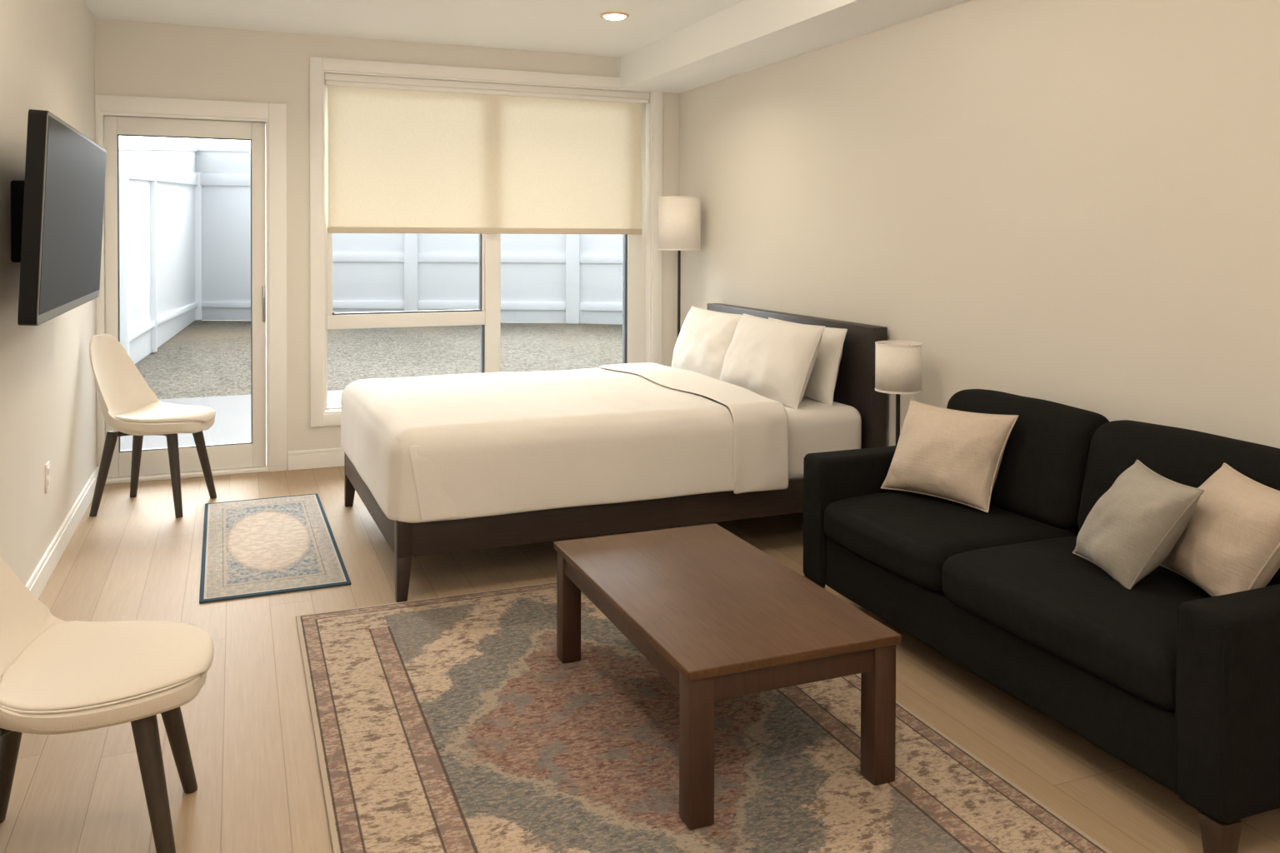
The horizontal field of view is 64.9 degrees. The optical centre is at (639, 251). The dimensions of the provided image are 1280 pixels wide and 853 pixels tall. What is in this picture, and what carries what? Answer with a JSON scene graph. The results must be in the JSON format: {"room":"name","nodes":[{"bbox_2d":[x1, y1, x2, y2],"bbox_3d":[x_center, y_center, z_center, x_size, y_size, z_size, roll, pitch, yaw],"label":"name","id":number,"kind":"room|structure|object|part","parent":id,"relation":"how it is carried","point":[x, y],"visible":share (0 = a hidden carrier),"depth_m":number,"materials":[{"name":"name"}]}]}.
{"room":"studio apartment","nodes":[
{"label":"studio apartment","id":0,"kind":"room"},
{"bbox_2d":[0,0,96,585],"bbox_3d":[-1.569,0.101,1.771,0.150,2.660,8.600,0,1,-22],"label":"wall","id":1,"kind":"structure","parent":0,"point":[48,387],"depth_m":3.95,"materials":[{"name":"paint"}]},
{"bbox_2d":[10,180,24,262],"bbox_3d":[-2.175,-0.108,3.626,0.111,0.285,0.280,0,1,-22],"label":"wall mount","id":2,"kind":"object","parent":1,"relation":"attached to","point":[17,186],"depth_m":3.48,"materials":[{"name":"metal"}]},
{"bbox_2d":[17,109,106,325],"bbox_3d":[-2.094,-0.114,3.680,0.104,0.646,1.520,0,1,-22],"label":"television","id":3,"kind":"object","parent":2,"relation":"attached to","point":[65,169],"visible":1,"depth_m":3.26,"materials":[{"name":"plastic"}]},
{"bbox_2d":[45,460,49,493],"bbox_3d":[-2.430,0.924,4.129,0.008,0.118,0.072,0,1,-22],"label":"wall outlet","id":4,"kind":"object","parent":1,"relation":"attached to","point":[47,464],"visible":1,"depth_m":4.12,"materials":[{"name":"plastic"}]},
{"bbox_2d":[25,465,99,599],"bbox_3d":[-1.457,1.316,1.721,0.015,0.112,8.384,0,1,-22],"label":"baseboard","id":5,"kind":"structure","parent":1,"relation":"attached to","point":[36,584],"depth_m":4.38,"materials":[{"name":"paint"}]},
{"bbox_2d":[95,18,679,452],"bbox_3d":[-1.419,-0.002,6.358,3.553,2.600,0.200,0,1,-22],"label":"wall","id":6,"kind":"structure","parent":0,"point":[132,58],"depth_m":5.99,"materials":[{"name":"paint"}]},
{"bbox_2d":[95,95,287,484],"bbox_3d":[-2.599,0.213,5.878,1.002,2.177,0.216,0,1,-22],"label":"door","id":7,"kind":"structure","parent":6,"relation":"in","point":[267,451],"depth_m":5.92,"materials":[{"name":"paint"}]},
{"bbox_3d":[-2.231,0.309,5.969,0.018,0.215,0.035,0,1,-22],"label":"handle","id":8,"kind":"part","parent":7,"relation":"part of","materials":[{"name":"metal"}]},
{"bbox_2d":[287,447,344,470],"bbox_3d":[-0.916,1.242,6.466,2.547,0.112,0.015,0,1,-22],"label":"baseboard","id":9,"kind":"structure","parent":6,"relation":"attached to","point":[330,457],"depth_m":6.04,"materials":[{"name":"paint"}]},
{"bbox_2d":[310,56,662,427],"bbox_3d":[-0.949,-0.060,6.537,2.289,2.214,0.216,0,1,-22],"label":"window","id":10,"kind":"structure","parent":6,"relation":"in","point":[642,259],"depth_m":6.47,"materials":[{"name":"paint"}]},
{"bbox_3d":[-1.468,-0.313,6.353,0.980,1.398,0.052,0,1,-22],"label":"sash","id":11,"kind":"part","parent":10,"relation":"part of","materials":[{"name":"plastic"}]},
{"bbox_2d":[324,73,649,234],"bbox_3d":[-0.929,-0.599,6.483,2.117,0.965,0.063,0,1,-22],"label":"roller blind","id":12,"kind":"object","parent":10,"relation":"attached to","point":[406,155],"visible":0.98,"depth_m":6.44,"materials":[{"name":"fabric"}]},
{"bbox_3d":[-0.943,-0.135,6.487,2.057,0.038,0.022,0,1,-22],"label":"rail","id":13,"kind":"part","parent":12,"relation":"part of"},
{"bbox_2d":[82,0,744,57],"bbox_3d":[0.181,-1.282,2.370,3.853,0.100,8.750,0,1,-22],"label":"ceiling","id":14,"kind":"structure","parent":0,"point":[572,27],"depth_m":5.55,"materials":[{"name":"paint"}]},
{"bbox_2d":[600,11,629,19],"bbox_3d":[-0.137,-1.271,5.450,0.156,0.022,0.156,0,1,-22],"label":"recessed light","id":15,"kind":"object","parent":14,"relation":"in","point":[611,16],"visible":1,"depth_m":5.41,"materials":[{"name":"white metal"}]},
{"bbox_2d":[604,14,625,19],"bbox_3d":[-0.137,-1.270,5.450,0.119,0.021,0.119,0,1,-22],"label":"diffuser","id":16,"kind":"object","parent":15,"relation":"attached to","point":[611,17],"depth_m":5.42,"materials":[{"name":"white"}]},
{"bbox_2d":[0,466,1279,852],"bbox_3d":[0.144,1.396,2.483,3.553,0.060,8.600,0,1,-22],"label":"floor","id":17,"kind":"structure","parent":0,"point":[249,728],"depth_m":2.92,"materials":[{"name":"brown wood"}]},
{"bbox_2d":[0,555,214,852],"bbox_3d":[-1.275,0.968,2.276,0.572,0.792,0.512,0,1,-19],"label":"chair","id":18,"kind":"object","parent":17,"relation":"on","point":[57,676],"visible":1,"depth_m":2.25,"materials":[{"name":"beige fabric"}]},
{"bbox_3d":[-1.487,1.176,2.384,0.138,0.371,0.054,1,1,33],"label":"leg","id":19,"kind":"part","parent":18,"relation":"part of","materials":[{"name":"brown wood"}]},
{"bbox_3d":[-1.053,1.181,2.179,0.138,0.371,0.054,1,1,33],"label":"leg","id":20,"kind":"part","parent":18,"relation":"part of","materials":[{"name":"brown wood"}]},
{"bbox_3d":[-1.162,1.175,2.495,0.054,0.371,0.138,1,1,20],"label":"leg","id":21,"kind":"part","parent":18,"relation":"part of","materials":[{"name":"brown wood"}]},
{"bbox_2d":[89,334,216,518],"bbox_3d":[-2.501,0.870,5.175,0.589,0.887,0.471,0,1,2],"label":"chair","id":22,"kind":"object","parent":17,"relation":"on","point":[128,404],"visible":1,"depth_m":5.14,"materials":[{"name":"beige leather"}]},
{"bbox_3d":[-2.680,1.107,5.033,0.135,0.416,0.053,-1,1,-43],"label":"leg","id":23,"kind":"part","parent":22,"relation":"part of","materials":[{"name":"brown wood"}]},
{"bbox_3d":[-2.673,1.102,5.333,0.134,0.416,0.053,1,1,38],"label":"leg","id":24,"kind":"part","parent":22,"relation":"part of","materials":[{"name":"brown wood"}]},
{"bbox_3d":[-2.317,1.109,5.024,0.134,0.416,0.053,1,1,38],"label":"leg","id":25,"kind":"part","parent":22,"relation":"part of","materials":[{"name":"brown wood"}]},
{"bbox_3d":[-2.310,1.104,5.325,0.135,0.416,0.053,-1,1,-43],"label":"leg","id":26,"kind":"part","parent":22,"relation":"part of","materials":[{"name":"brown wood"}]},
{"bbox_2d":[199,493,351,604],"bbox_3d":[-1.706,1.321,4.626,0.560,0.009,1.510,0,1,-23],"label":"rug","id":27,"kind":"object","parent":17,"relation":"on","point":[262,547],"visible":1,"depth_m":4.44,"materials":[{"name":"beige carpet"}]},
{"bbox_2d":[344,303,887,602],"bbox_3d":[-0.236,0.831,5.061,2.290,0.985,1.785,0,1,-22],"label":"platform bed","id":28,"kind":"object","parent":17,"relation":"on","point":[855,384],"visible":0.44,"depth_m":4.26,"materials":[{"name":"brown wood"}]},
{"bbox_3d":[-1.495,1.155,5.205,0.060,0.322,0.058,0,1,-22],"label":"leg","id":29,"kind":"part","parent":28,"relation":"part of","materials":[{"name":"brown wood"}]},
{"bbox_3d":[-1.216,1.081,4.529,0.028,0.150,1.421,0,1,-24],"label":"foot rail","id":30,"kind":"part","parent":28,"relation":"part of","materials":[{"name":"brown wood"}]},
{"bbox_3d":[-0.909,1.179,3.866,0.060,0.322,0.058,0,1,-22],"label":"leg","id":31,"kind":"part","parent":28,"relation":"part of","materials":[{"name":"brown wood"}]},
{"bbox_3d":[0.096,1.090,4.252,2.103,0.150,0.028,0,1,-22],"label":"rail","id":32,"kind":"part","parent":28,"relation":"part of","materials":[{"name":"brown wood"}]},
{"bbox_2d":[690,392,861,479],"bbox_3d":[-0.211,0.872,4.927,2.129,0.335,1.473,0,1,-22],"label":"mattress","id":33,"kind":"object","parent":28,"relation":"on","point":[815,427],"visible":0.12,"depth_m":4.56,"materials":[{"name":"white fabric"}]},
{"bbox_2d":[340,367,735,523],"bbox_3d":[-0.575,0.832,4.776,1.495,0.368,1.606,0,1,-22],"label":"blanket","id":34,"kind":"object","parent":33,"relation":"on","point":[454,447],"visible":0.98,"depth_m":4.15,"materials":[{"name":"white fabric"}]},
{"bbox_2d":[599,363,788,494],"bbox_3d":[0.193,0.831,5.091,0.369,0.398,1.607,0,1,-22],"label":"folded blanket","id":35,"kind":"object","parent":33,"relation":"on","point":[760,422],"visible":0.77,"depth_m":4.40,"materials":[{"name":"white fabric"}]},
{"bbox_2d":[671,305,742,380],"bbox_3d":[0.385,0.525,5.734,0.230,0.380,0.726,0,1,-24],"label":"bed pillow","id":36,"kind":"object","parent":33,"relation":"on","point":[705,337],"visible":0.7,"depth_m":5.61,"materials":[{"name":"white fabric"}]},
{"bbox_2d":[720,313,824,409],"bbox_3d":[0.630,0.530,4.981,0.247,0.387,0.805,0,1,-21],"label":"bed pillow","id":37,"kind":"object","parent":33,"relation":"on","point":[774,360],"visible":0.95,"depth_m":4.78,"materials":[{"name":"white fabric"}]},
{"bbox_2d":[768,317,847,404],"bbox_3d":[0.793,0.539,5.041,0.159,0.365,0.725,0,1,-26],"label":"bed pillow","id":38,"kind":"object","parent":33,"relation":"on","point":[821,385],"visible":0.33,"depth_m":4.75,"materials":[{"name":"white fabric"}]},
{"bbox_3d":[0.782,0.778,5.483,0.084,0.885,1.760,0,1,-22],"label":"headboard","id":39,"kind":"part","parent":28,"relation":"part of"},
{"bbox_2d":[657,196,700,337],"bbox_3d":[0.250,0.475,6.477,0.278,1.654,0.278,0,1,-22],"label":"floor lamp","id":40,"kind":"object","parent":17,"relation":"on","point":[679,217],"visible":0.79,"depth_m":6.35,"materials":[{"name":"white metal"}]},
{"bbox_3d":[0.253,-0.182,6.466,0.276,0.332,0.276,0,1,-22],"label":"lamp shade","id":41,"kind":"part","parent":40,"relation":"part of","materials":[{"name":"fabric"}]},
{"bbox_2d":[295,581,1112,852],"bbox_3d":[-0.062,1.353,2.901,1.640,0.012,2.340,0,1,-22],"label":"area rug","id":42,"kind":"object","parent":17,"relation":"on","point":[455,723],"visible":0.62,"depth_m":2.69,"materials":[{"name":"multicoloured carpet"}]},
{"bbox_2d":[554,523,900,829],"bbox_3d":[0.189,1.156,2.946,0.596,0.380,1.069,0,1,-22],"label":"coffee table","id":43,"kind":"object","parent":42,"relation":"on","point":[717,616],"visible":1,"depth_m":2.63,"materials":[{"name":"brown wood"}]},
{"bbox_3d":[-0.234,1.161,3.308,0.066,0.356,0.066,0,1,-22],"label":"leg","id":44,"kind":"part","parent":43,"relation":"part of","materials":[{"name":"brown wood"}]},
{"bbox_3d":[0.135,1.177,2.393,0.066,0.356,0.066,0,1,-22],"label":"leg","id":45,"kind":"part","parent":43,"relation":"part of","materials":[{"name":"brown wood"}]},
{"bbox_3d":[0.612,1.175,2.584,0.066,0.356,0.066,0,1,-22],"label":"leg","id":46,"kind":"part","parent":43,"relation":"part of","materials":[{"name":"brown wood"}]},
{"bbox_2d":[875,340,922,445],"bbox_3d":[1.103,0.865,4.310,0.220,0.951,0.220,0,1,-22],"label":"floor lamp","id":47,"kind":"object","parent":17,"relation":"on","point":[897,363],"visible":0.8,"depth_m":4.23,"materials":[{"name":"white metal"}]},
{"bbox_3d":[1.105,0.492,4.304,0.192,0.197,0.192,0,1,-22],"label":"lamp shade","id":48,"kind":"part","parent":47,"relation":"part of","materials":[{"name":"fabric"}]},
{"bbox_2d":[803,389,1279,852],"bbox_3d":[1.315,0.948,3.151,0.840,0.822,1.765,0,1,-22],"label":"sofa","id":49,"kind":"object","parent":17,"relation":"on","point":[1176,682],"visible":0.79,"depth_m":2.83,"materials":[{"name":"black fabric"}]},
{"bbox_3d":[0.660,1.288,3.803,0.063,0.118,0.063,0,1,-22],"label":"leg","id":50,"kind":"part","parent":49,"relation":"part of","materials":[{"name":"black wood"}]},
{"bbox_3d":[1.018,0.996,3.910,0.821,0.473,0.136,0,1,-22],"label":"armrest","id":51,"kind":"part","parent":49,"relation":"part of","materials":[{"name":"black fabric"}]},
{"bbox_2d":[880,400,1018,512],"bbox_3d":[1.105,0.725,3.618,0.231,0.324,0.471,-1,1,-40],"label":"throw pillow","id":52,"kind":"object","parent":49,"relation":"on","point":[955,456],"visible":1,"depth_m":3.52,"materials":[{"name":"beige fabric"}]},
{"bbox_2d":[824,490,1075,591],"bbox_3d":[1.051,0.975,3.494,0.607,0.168,0.666,0,1,-22],"label":"seat cushion","id":53,"kind":"object","parent":49,"relation":"on","point":[907,537],"depth_m":3.35,"materials":[{"name":"black fabric"}]},
{"bbox_2d":[946,389,1109,529],"bbox_3d":[1.354,0.726,3.637,0.262,0.392,0.713,0,1,-22],"label":"cushion","id":54,"kind":"object","parent":49,"relation":"on","point":[1039,482],"depth_m":3.42,"materials":[{"name":"black fabric"}]},
{"bbox_3d":[1.641,0.923,3.281,0.135,0.643,1.521,0,1,-22],"label":"backrest","id":55,"kind":"part","parent":49,"relation":"part of","materials":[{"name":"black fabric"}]},
{"bbox_2d":[942,535,1212,709],"bbox_3d":[1.332,0.986,2.801,0.608,0.171,0.835,0,1,-22],"label":"seat cushion","id":56,"kind":"object","parent":49,"relation":"on","point":[1042,597],"depth_m":2.67,"materials":[{"name":"black fabric"}]},
{"bbox_2d":[1072,460,1204,589],"bbox_3d":[1.360,0.753,2.781,0.197,0.321,0.469,0,1,-2],"label":"throw pillow","id":57,"kind":"object","parent":49,"relation":"on","point":[1135,525],"visible":1,"depth_m":2.69,"materials":[{"name":"grey fabric"}]},
{"bbox_2d":[1077,420,1279,586],"bbox_3d":[1.652,0.737,2.898,0.256,0.390,0.877,0,1,-22],"label":"cushion","id":58,"kind":"object","parent":49,"relation":"on","point":[1188,457],"depth_m":3.01,"materials":[{"name":"black fabric"}]},
{"bbox_2d":[1159,463,1279,596],"bbox_3d":[1.546,0.747,2.643,0.213,0.328,0.544,0,1,-2],"label":"throw pillow","id":59,"kind":"object","parent":49,"relation":"on","point":[1230,543],"visible":0.77,"depth_m":2.54,"materials":[{"name":"beige fabric"}]},
{"bbox_3d":[1.290,1.315,2.237,0.063,0.118,0.063,0,1,-22],"label":"leg","id":60,"kind":"part","parent":49,"relation":"part of","materials":[{"name":"brown wood"}]},
{"bbox_3d":[1.625,1.028,2.400,0.821,0.463,0.136,0,1,-22],"label":"armrest","id":61,"kind":"part","parent":49,"relation":"part of","materials":[{"name":"black fabric"}]},
{"bbox_2d":[620,0,971,93],"bbox_3d":[1.636,-1.129,2.931,0.436,0.215,8.400,0,1,-22],"label":"ceiling beam","id":62,"kind":"structure","parent":0,"point":[745,36],"depth_m":5.19,"materials":[{"name":"paint"}]},
{"bbox_2d":[679,0,1279,448],"bbox_3d":[1.866,0.091,3.153,0.150,2.660,8.600,0,1,-22],"label":"wall","id":63,"kind":"structure","parent":0,"point":[1076,203],"depth_m":3.85,"materials":[{"name":"paint"}]},
{"label":"outside","id":64,"kind":"structure","parent":0,"visible":0},
{"bbox_2d":[135,320,622,399],"bbox_3d":[-0.008,1.201,19.537,34.000,0.012,16.000,0,1,-22],"label":"gravel ground","id":65,"kind":"structure","parent":64,"point":[205,358],"depth_m":12.83,"materials":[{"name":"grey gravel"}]},
{"bbox_2d":[119,145,201,364],"bbox_3d":[-5.987,-0.214,12.035,0.248,3.010,12.022,0,1,-18],"label":"fence","id":66,"kind":"object","parent":65,"relation":"on","point":[160,188],"visible":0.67,"depth_m":13.22,"materials":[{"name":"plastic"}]},
{"bbox_3d":[-5.518,0.196,10.598,0.230,2.240,0.230,0,1,-22],"label":"post","id":67,"kind":"part","parent":66,"relation":"part of","materials":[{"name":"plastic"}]},
{"bbox_3d":[-5.862,-1.103,11.666,0.050,0.359,2.286,0,1,-18],"label":"panel","id":68,"kind":"part","parent":66,"relation":"part of","materials":[{"name":"plastic"}]},
{"bbox_3d":[-5.866,0.132,11.686,0.030,2.330,2.286,0,1,-18],"label":"panel","id":69,"kind":"part","parent":66,"relation":"part of","materials":[{"name":"plastic"}]},
{"bbox_3d":[-5.869,0.932,11.699,0.120,0.090,2.286,0,1,-18],"label":"rail","id":70,"kind":"part","parent":66,"relation":"part of","materials":[{"name":"plastic"}]},
{"bbox_3d":[-5.863,-0.923,11.669,0.130,0.259,2.286,0,1,-18],"label":"rail","id":71,"kind":"part","parent":66,"relation":"part of","materials":[{"name":"plastic"}]},
{"bbox_3d":[-6.215,0.093,12.774,0.140,2.370,0.140,0,1,-22],"label":"post","id":72,"kind":"part","parent":66,"relation":"part of","materials":[{"name":"plastic"}]},
{"bbox_3d":[-7.005,-1.423,15.184,0.050,0.619,5.121,0,1,-18],"label":"panel","id":73,"kind":"part","parent":66,"relation":"part of","materials":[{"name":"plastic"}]},
{"bbox_3d":[-7.010,-0.038,15.206,0.030,2.550,5.121,0,1,-18],"label":"panel","id":74,"kind":"part","parent":66,"relation":"part of","materials":[{"name":"plastic"}]},
{"bbox_3d":[-7.006,-1.138,15.188,0.130,0.390,5.121,0,1,-18],"label":"rail","id":75,"kind":"part","parent":66,"relation":"part of","materials":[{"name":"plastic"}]},
{"bbox_3d":[-7.014,0.919,15.221,0.120,0.185,5.121,0,1,-18],"label":"rail","id":76,"kind":"part","parent":66,"relation":"part of","materials":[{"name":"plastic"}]},
{"bbox_3d":[-7.806,-0.100,17.639,0.230,2.590,0.230,0,1,-22],"label":"post","id":77,"kind":"part","parent":66,"relation":"part of","materials":[{"name":"plastic"}]},
{"bbox_2d":[195,148,622,324],"bbox_3d":[-1.608,-0.277,16.942,12.457,3.010,1.018,0,1,10],"label":"fence","id":78,"kind":"object","parent":65,"relation":"on","point":[546,278],"visible":0.21,"depth_m":17.42,"materials":[{"name":"plastic"}]},
{"bbox_3d":[-5.872,-1.542,17.529,3.860,0.450,0.050,0,1,3],"label":"panel","id":79,"kind":"part","parent":78,"relation":"part of","materials":[{"name":"plastic"}]},
{"bbox_3d":[-5.873,-1.242,17.534,3.860,0.250,0.130,0,1,3],"label":"rail","id":80,"kind":"part","parent":78,"relation":"part of","materials":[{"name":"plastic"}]},
{"bbox_3d":[-5.881,0.910,17.569,3.860,0.145,0.120,0,1,3],"label":"rail","id":81,"kind":"part","parent":78,"relation":"part of","materials":[{"name":"plastic"}]},
{"bbox_3d":[-5.878,-0.072,17.553,3.860,2.550,0.030,0,1,3],"label":"panel","id":82,"kind":"part","parent":78,"relation":"part of","materials":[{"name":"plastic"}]},
{"bbox_3d":[-5.069,0.096,17.519,2.239,0.150,0.120,0,1,3],"label":"rail","id":83,"kind":"part","parent":78,"relation":"part of","materials":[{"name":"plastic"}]},
{"bbox_3d":[-3.950,-0.059,17.466,0.230,2.540,0.230,0,1,4],"label":"post","id":84,"kind":"part","parent":78,"relation":"part of","materials":[{"name":"plastic"}]},
{"bbox_3d":[-2.545,0.108,17.360,2.818,0.150,0.120,0,1,4],"label":"rail","id":85,"kind":"part","parent":78,"relation":"part of","materials":[{"name":"plastic"}]},
{"bbox_3d":[-2.548,0.925,17.373,2.818,0.145,0.120,0,1,4],"label":"rail","id":86,"kind":"part","parent":78,"relation":"part of","materials":[{"name":"plastic"}]},
{"bbox_3d":[-2.545,-0.032,17.358,2.818,2.500,0.030,0,1,4],"label":"panel","id":87,"kind":"part","parent":78,"relation":"part of","materials":[{"name":"plastic"}]},
{"bbox_3d":[-1.140,-0.020,17.250,0.230,2.490,0.230,0,1,4],"label":"post","id":88,"kind":"part","parent":78,"relation":"part of","materials":[{"name":"plastic"}]},
{"bbox_3d":[0.193,0.124,16.953,2.732,0.150,0.120,0,1,13],"label":"rail","id":89,"kind":"part","parent":78,"relation":"part of","materials":[{"name":"plastic"}]},
{"bbox_3d":[0.190,0.942,16.966,2.732,0.135,0.120,0,1,13],"label":"rail","id":90,"kind":"part","parent":78,"relation":"part of","materials":[{"name":"plastic"}]},
{"bbox_3d":[0.193,0.009,16.951,2.732,2.450,0.030,0,1,13],"label":"panel","id":91,"kind":"part","parent":78,"relation":"part of","materials":[{"name":"plastic"}]},
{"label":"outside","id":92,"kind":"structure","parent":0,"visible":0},
{"bbox_2d":[120,390,343,450],"bbox_3d":[-0.994,1.414,8.591,12.000,0.100,3.580,0,1,-22],"label":"patio","id":93,"kind":"structure","parent":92,"point":[232,424],"depth_m":8.07,"materials":[{"name":"concrete"}]}
]}

